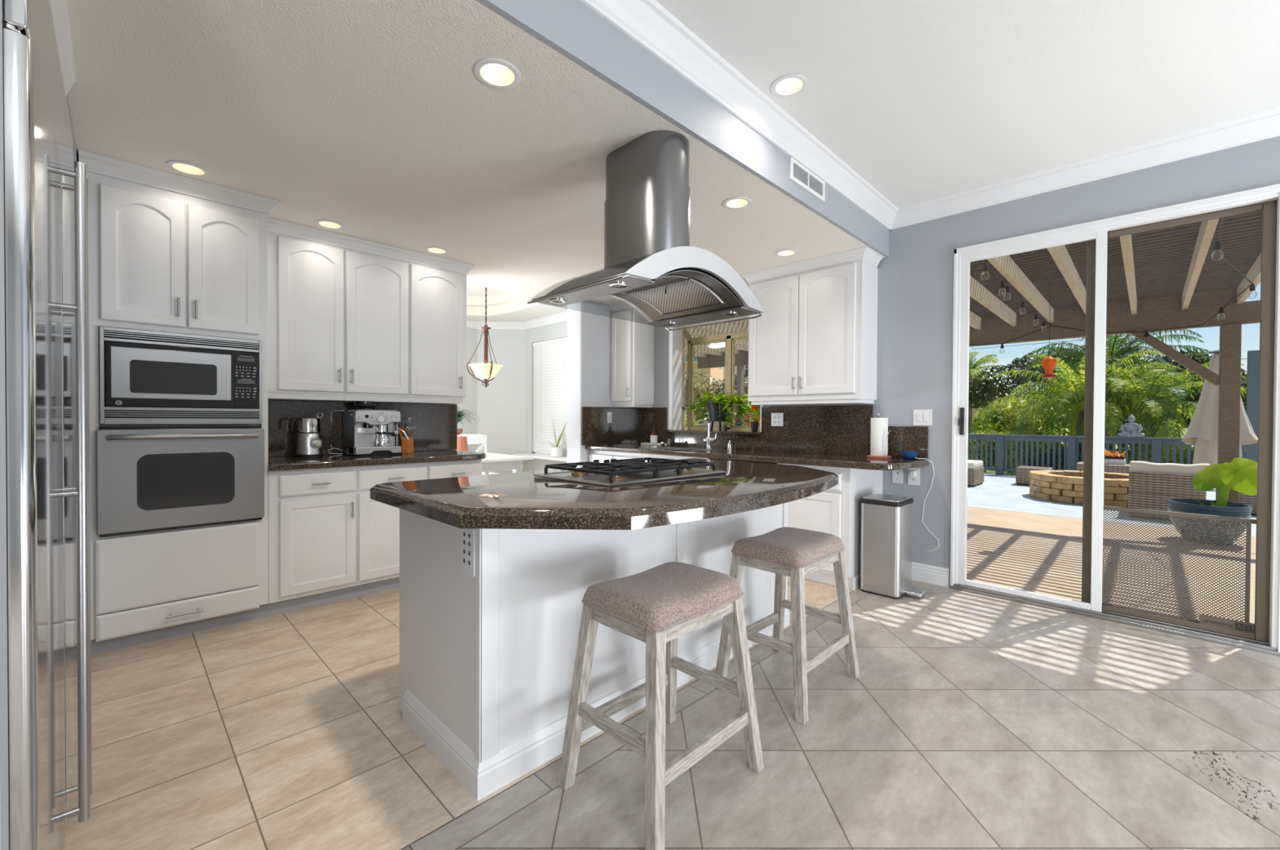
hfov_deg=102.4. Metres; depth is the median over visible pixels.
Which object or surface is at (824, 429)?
backsplash
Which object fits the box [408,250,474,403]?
upper cabinet
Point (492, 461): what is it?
dining table
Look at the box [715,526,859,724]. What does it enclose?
bar stool
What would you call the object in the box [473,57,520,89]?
recessed light
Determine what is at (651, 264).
range hood
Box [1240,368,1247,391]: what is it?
tree
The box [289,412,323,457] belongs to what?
milk frother
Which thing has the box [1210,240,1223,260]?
bulb
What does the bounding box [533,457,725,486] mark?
gas cooktop
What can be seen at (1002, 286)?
bulb
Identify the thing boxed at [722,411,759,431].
shrub
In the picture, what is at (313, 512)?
base cabinet
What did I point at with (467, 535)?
outlet plate
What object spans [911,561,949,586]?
baseboard
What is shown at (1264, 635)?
door
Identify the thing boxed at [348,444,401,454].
drip tray
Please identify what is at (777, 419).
wall outlet
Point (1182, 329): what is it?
power line
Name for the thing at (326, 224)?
recessed light
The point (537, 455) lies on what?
shelf
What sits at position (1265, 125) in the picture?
trim
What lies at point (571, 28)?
wall
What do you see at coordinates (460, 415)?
potted plant
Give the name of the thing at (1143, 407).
palm tree
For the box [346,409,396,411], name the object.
tray
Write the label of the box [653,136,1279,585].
wall
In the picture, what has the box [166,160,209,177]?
recessed light
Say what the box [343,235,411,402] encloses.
upper cabinet
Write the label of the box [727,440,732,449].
soap pump
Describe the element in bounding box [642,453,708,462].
base cabinet
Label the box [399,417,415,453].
knife block
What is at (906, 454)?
smart speaker
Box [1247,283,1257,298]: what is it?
bulb
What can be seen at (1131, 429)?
stone statue
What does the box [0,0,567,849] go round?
wall
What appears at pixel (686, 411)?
shrub
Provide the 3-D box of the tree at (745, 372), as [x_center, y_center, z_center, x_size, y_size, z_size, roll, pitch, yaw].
[7.056,-1.411,31.012,2.021,4.916,2.109,1,1,45]
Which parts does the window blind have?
cord, head rail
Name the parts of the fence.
post, rail, post, rail, rail, post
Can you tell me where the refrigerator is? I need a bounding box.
[2,0,92,849]
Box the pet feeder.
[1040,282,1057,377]
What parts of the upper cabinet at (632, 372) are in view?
door, cornice, light rail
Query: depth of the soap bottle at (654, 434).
5.42 m
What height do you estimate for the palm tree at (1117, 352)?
4.159 m
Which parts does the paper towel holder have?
tension arm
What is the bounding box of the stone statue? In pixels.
[1117,413,1145,437]
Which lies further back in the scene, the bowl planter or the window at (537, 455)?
the window at (537, 455)
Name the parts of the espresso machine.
power cord, panel, hopper lid, steam knob, panel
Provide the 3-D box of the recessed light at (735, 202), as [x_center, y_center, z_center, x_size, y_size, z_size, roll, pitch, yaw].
[0.562,-1.309,2.980,0.166,0.056,0.166,1,1,45]
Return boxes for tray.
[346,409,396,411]
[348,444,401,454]
[640,442,666,446]
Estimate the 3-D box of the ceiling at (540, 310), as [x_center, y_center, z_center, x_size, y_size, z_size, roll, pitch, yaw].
[-2.717,-1.763,5.904,3.700,0.250,6.800,1,1,45]
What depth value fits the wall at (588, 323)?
5.52 m
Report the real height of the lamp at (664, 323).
0.005 m
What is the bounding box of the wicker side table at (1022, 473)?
[1015,465,1053,484]
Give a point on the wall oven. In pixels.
(149, 478)
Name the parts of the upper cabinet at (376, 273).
handle, light rail, cornice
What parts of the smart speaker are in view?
power cord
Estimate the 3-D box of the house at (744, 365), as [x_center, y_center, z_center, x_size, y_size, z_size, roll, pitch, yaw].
[11.538,-3.515,54.631,9.200,8.660,9.200,1,1,45]
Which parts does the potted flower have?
pot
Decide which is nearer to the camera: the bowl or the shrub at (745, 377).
the bowl
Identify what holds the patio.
on the ground at (1184, 433)
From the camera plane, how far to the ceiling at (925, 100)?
2.30 m
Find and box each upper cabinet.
[267,217,346,400]
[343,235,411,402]
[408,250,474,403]
[608,300,654,408]
[741,245,883,405]
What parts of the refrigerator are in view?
door, panel, door, handle, handle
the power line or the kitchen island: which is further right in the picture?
the power line
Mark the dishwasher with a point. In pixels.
(708, 458)
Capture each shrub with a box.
[684,368,724,421]
[684,410,697,430]
[713,373,748,417]
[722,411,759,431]
[734,379,759,417]
[735,392,759,424]
[968,428,1004,473]
[992,429,1064,475]
[1033,442,1118,470]
[1110,444,1193,463]
[1164,444,1245,488]
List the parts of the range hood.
lamp panel, filter frame, filter frame, panel, lamp panel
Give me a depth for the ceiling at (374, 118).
2.23 m
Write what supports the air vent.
in the wall at (571, 28)
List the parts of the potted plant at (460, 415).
pot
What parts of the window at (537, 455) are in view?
frame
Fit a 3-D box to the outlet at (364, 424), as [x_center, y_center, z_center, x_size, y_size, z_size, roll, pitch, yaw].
[-1.966,0.002,3.717,0.068,0.041,0.067,1,1,45]
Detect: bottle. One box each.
[650,424,657,443]
[1041,356,1057,374]
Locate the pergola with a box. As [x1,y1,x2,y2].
[684,210,1262,502]
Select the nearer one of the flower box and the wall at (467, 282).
the wall at (467, 282)
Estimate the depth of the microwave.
2.70 m
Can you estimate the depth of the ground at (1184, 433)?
22.01 m
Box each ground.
[539,428,1245,475]
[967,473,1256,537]
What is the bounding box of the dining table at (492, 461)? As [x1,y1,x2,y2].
[481,452,534,475]
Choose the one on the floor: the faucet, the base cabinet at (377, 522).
the base cabinet at (377, 522)
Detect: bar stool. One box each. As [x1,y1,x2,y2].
[557,561,764,849]
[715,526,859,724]
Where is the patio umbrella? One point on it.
(1202, 428)
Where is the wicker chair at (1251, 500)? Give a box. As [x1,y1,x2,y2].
[1238,492,1257,513]
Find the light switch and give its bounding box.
[913,408,932,425]
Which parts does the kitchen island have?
corner trim, baseboard, seam trim, corner trim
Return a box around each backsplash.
[267,400,457,462]
[581,404,928,458]
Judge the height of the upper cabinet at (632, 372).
1.125 m
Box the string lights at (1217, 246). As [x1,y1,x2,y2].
[971,217,1257,353]
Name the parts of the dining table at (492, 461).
leg, leg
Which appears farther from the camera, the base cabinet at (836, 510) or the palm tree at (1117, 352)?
the palm tree at (1117, 352)
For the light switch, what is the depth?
3.77 m
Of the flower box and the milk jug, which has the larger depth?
the flower box
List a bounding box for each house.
[684,354,723,424]
[723,364,748,422]
[972,374,1005,430]
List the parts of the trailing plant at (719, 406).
pot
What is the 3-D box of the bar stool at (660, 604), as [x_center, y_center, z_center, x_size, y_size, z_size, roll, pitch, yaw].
[0.079,0.834,1.700,0.431,0.657,0.543,1,1,45]
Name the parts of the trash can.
lid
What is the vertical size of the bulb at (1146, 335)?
0.132 m
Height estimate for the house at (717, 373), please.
9.010 m
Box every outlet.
[362,422,373,427]
[606,412,612,422]
[771,413,783,426]
[892,469,902,483]
[907,467,919,485]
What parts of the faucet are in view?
spout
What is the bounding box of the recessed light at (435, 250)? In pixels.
[424,246,448,253]
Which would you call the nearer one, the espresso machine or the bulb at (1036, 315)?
the espresso machine
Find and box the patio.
[966,506,1256,623]
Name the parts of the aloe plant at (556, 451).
pot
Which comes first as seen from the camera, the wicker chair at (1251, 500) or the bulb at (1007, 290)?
the bulb at (1007, 290)
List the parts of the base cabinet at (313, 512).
drawer, door, handle, handle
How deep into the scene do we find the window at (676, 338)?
5.50 m
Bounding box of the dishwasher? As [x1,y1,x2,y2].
[708,457,777,463]
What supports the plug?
attached to the wall outlet at (912, 480)
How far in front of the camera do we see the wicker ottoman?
9.51 m
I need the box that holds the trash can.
[859,493,924,599]
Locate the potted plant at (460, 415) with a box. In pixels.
[457,395,479,435]
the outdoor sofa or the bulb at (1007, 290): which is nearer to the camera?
the bulb at (1007, 290)
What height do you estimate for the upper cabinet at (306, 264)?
1.135 m
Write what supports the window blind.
attached to the wall at (504, 409)
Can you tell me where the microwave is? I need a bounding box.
[99,326,262,423]
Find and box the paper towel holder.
[866,413,891,458]
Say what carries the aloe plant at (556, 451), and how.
on the window at (537, 455)
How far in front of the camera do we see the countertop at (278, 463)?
3.45 m
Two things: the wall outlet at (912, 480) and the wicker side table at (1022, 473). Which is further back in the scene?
the wicker side table at (1022, 473)
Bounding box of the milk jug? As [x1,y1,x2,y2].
[373,434,390,446]
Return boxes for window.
[512,434,566,461]
[668,315,764,431]
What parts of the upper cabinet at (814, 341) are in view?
door, cornice, light rail, door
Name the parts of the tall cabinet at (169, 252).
door, panel, drawer, handle, cornice, handle, handle, door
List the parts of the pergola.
post, post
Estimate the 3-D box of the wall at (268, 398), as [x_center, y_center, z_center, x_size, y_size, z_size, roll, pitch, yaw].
[-2.727,-0.087,3.471,0.240,2.430,3.010,1,1,45]
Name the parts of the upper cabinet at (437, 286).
light rail, cornice, handle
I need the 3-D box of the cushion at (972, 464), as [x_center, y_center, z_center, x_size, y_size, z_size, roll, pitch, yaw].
[6.135,0.745,9.966,0.730,0.119,0.780,1,1,45]
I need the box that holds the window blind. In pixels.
[532,337,567,455]
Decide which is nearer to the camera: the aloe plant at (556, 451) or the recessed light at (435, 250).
the recessed light at (435, 250)
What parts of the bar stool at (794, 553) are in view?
leg, leg, seat, leg, leg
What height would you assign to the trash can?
0.650 m
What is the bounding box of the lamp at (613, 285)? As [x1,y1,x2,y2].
[608,282,627,288]
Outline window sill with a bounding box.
[662,429,761,435]
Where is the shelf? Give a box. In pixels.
[512,453,566,461]
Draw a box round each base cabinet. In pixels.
[266,466,356,616]
[354,462,426,597]
[426,459,481,479]
[589,449,642,462]
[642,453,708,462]
[777,462,883,590]
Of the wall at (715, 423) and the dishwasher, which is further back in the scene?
the wall at (715, 423)
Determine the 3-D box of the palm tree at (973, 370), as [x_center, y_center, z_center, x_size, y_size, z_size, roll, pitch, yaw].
[14.859,-1.125,23.216,2.585,4.590,2.769,1,1,45]
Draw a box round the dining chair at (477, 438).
[457,433,497,475]
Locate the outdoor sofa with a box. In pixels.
[1128,460,1210,518]
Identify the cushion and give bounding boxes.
[968,459,982,468]
[1129,460,1210,475]
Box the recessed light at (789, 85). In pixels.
[770,74,807,97]
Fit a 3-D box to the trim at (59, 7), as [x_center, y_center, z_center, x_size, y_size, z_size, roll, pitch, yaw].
[-1.562,-1.232,1.363,1.565,0.098,0.035,1,1,45]
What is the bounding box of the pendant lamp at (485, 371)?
[466,287,502,387]
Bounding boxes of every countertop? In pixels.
[267,449,485,471]
[369,457,838,529]
[585,443,928,470]
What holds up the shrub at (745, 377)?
on the ground at (1184, 433)
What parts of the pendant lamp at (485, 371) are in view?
scroll arm, support rod, lamp shade, stem, chain, support rod, scroll arm, support rod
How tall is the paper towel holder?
0.329 m
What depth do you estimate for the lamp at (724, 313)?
2.51 m
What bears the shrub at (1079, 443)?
on the ground at (1184, 433)
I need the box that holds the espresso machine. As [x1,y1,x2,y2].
[328,401,408,456]
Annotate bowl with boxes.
[1166,497,1252,545]
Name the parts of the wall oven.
handle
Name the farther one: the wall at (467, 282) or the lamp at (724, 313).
the wall at (467, 282)
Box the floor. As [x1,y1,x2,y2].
[64,576,1279,849]
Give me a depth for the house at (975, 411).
26.09 m
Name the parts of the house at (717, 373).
pane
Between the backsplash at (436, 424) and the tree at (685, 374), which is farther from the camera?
the tree at (685, 374)
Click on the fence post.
(1253, 356)
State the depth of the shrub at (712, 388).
22.39 m
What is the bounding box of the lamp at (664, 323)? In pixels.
[663,322,676,325]
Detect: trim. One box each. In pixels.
[49,0,76,96]
[466,311,567,329]
[579,0,898,230]
[890,107,1279,230]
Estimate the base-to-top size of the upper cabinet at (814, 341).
1.125 m
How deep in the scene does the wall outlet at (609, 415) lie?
5.66 m
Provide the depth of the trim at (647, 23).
2.36 m
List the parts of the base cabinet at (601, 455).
drawer, drawer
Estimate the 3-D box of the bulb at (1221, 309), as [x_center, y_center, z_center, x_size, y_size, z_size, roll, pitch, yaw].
[5.700,-1.088,5.046,0.058,0.132,0.060,1,1,45]
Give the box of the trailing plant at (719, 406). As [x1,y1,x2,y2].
[686,391,754,431]
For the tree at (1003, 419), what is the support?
on the ground at (1184, 433)
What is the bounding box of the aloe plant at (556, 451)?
[537,420,567,457]
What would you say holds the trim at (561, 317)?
attached to the wall at (504, 409)
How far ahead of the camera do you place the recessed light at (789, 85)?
2.44 m
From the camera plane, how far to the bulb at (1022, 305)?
5.17 m
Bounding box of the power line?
[971,328,1182,349]
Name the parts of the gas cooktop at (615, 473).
burner, burner, burner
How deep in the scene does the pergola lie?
5.31 m
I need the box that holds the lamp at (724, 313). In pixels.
[723,312,737,315]
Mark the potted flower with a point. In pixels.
(754, 425)
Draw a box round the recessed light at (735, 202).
[722,196,751,208]
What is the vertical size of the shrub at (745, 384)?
3.411 m
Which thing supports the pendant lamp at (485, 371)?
hanging from the ceiling at (540, 310)
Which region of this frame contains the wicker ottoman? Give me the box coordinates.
[967,459,984,486]
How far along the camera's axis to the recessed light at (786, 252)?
3.90 m
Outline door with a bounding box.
[949,183,1279,655]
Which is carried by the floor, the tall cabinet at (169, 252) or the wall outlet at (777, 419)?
the tall cabinet at (169, 252)
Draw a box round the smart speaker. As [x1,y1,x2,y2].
[902,449,938,551]
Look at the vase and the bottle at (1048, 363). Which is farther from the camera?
the vase
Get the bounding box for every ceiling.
[66,0,884,305]
[466,283,567,321]
[655,0,1279,208]
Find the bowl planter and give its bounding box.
[1166,457,1257,545]
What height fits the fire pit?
0.388 m
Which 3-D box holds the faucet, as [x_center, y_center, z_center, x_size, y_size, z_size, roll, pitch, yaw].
[0.659,0.076,4.845,0.131,0.304,0.151,0,1,10]
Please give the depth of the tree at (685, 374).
17.10 m
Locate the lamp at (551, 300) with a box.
[549,298,565,303]
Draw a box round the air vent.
[789,156,825,201]
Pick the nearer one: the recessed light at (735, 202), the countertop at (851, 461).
the recessed light at (735, 202)
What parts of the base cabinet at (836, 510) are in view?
door, drawer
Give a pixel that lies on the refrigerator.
(46, 257)
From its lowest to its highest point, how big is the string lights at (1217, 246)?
0.356 m
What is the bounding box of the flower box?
[1104,448,1126,465]
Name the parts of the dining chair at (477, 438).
rail, post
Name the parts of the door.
handle, sliding panel, screen panel, fixed panel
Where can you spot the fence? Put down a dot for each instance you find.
(1071, 442)
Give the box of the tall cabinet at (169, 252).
[78,149,280,655]
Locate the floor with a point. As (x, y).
(969, 720)
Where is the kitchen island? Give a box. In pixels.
[399,502,789,800]
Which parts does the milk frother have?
jug handle, lid, dial plate, dial knob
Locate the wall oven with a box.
[96,426,264,537]
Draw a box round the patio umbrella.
[1181,349,1257,500]
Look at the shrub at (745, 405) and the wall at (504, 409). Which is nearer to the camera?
the wall at (504, 409)
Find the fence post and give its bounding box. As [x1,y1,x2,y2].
[1245,350,1259,462]
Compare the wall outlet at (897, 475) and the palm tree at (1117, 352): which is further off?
the palm tree at (1117, 352)
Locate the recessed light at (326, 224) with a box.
[315,219,344,229]
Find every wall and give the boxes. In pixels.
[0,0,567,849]
[267,398,456,450]
[466,282,537,297]
[477,0,889,257]
[566,300,624,467]
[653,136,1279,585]
[693,408,735,430]
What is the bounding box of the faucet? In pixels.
[702,417,716,448]
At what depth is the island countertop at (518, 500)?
1.79 m
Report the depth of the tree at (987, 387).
19.58 m
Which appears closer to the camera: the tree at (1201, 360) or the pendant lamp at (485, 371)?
the pendant lamp at (485, 371)
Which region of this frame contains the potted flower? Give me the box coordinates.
[751,404,758,431]
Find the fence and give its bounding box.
[968,433,1245,475]
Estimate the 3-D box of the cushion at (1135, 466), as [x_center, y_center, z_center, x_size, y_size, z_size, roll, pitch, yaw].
[6.549,0.583,6.375,0.700,0.247,0.170,1,1,45]
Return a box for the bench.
[1075,462,1129,473]
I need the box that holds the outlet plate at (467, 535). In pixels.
[460,528,475,577]
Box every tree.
[684,364,696,417]
[743,364,748,378]
[968,346,1080,408]
[968,351,1004,433]
[968,366,1132,444]
[977,350,1187,448]
[1020,328,1213,448]
[1052,361,1246,453]
[1115,349,1246,452]
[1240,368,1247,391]
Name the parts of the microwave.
door, frame, control panel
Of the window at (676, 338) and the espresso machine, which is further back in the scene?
the window at (676, 338)
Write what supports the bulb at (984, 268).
attached to the string lights at (1217, 246)
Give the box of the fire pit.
[1029,470,1128,507]
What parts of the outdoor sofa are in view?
frame, backrest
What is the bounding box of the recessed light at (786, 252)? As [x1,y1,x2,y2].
[774,248,797,256]
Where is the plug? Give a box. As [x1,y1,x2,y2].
[909,470,915,475]
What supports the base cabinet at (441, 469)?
on the floor
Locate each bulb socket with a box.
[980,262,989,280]
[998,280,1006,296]
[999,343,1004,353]
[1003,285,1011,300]
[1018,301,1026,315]
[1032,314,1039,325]
[1040,320,1046,332]
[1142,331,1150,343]
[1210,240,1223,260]
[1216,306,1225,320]
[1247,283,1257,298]
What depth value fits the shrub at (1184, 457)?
10.41 m
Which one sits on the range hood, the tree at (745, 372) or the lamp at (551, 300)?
the lamp at (551, 300)
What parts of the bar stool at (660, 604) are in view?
leg, leg, seat, leg, leg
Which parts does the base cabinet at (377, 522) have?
door, drawer, handle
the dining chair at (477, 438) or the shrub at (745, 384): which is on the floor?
the dining chair at (477, 438)
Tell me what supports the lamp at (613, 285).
on the range hood
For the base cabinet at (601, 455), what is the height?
0.856 m
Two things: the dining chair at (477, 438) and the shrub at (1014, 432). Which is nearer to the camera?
the dining chair at (477, 438)
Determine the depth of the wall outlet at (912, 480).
3.81 m
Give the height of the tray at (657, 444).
0.028 m
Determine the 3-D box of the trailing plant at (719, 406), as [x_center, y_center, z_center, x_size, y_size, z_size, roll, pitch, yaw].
[0.811,-0.144,5.239,0.810,0.410,0.406,1,1,45]
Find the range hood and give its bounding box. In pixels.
[527,129,764,330]
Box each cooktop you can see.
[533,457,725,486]
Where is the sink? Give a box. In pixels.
[639,446,712,450]
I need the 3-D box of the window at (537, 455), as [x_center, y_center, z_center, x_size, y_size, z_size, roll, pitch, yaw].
[-0.948,-0.397,7.383,2.650,1.815,0.380,1,1,45]
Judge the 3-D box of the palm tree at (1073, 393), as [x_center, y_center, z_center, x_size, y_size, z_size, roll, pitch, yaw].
[10.476,-0.274,12.414,3.765,3.073,3.651,1,1,45]
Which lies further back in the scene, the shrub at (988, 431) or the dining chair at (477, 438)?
the shrub at (988, 431)
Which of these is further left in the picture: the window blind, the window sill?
the window blind
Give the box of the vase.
[456,435,468,451]
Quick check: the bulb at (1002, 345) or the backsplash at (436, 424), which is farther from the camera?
the bulb at (1002, 345)

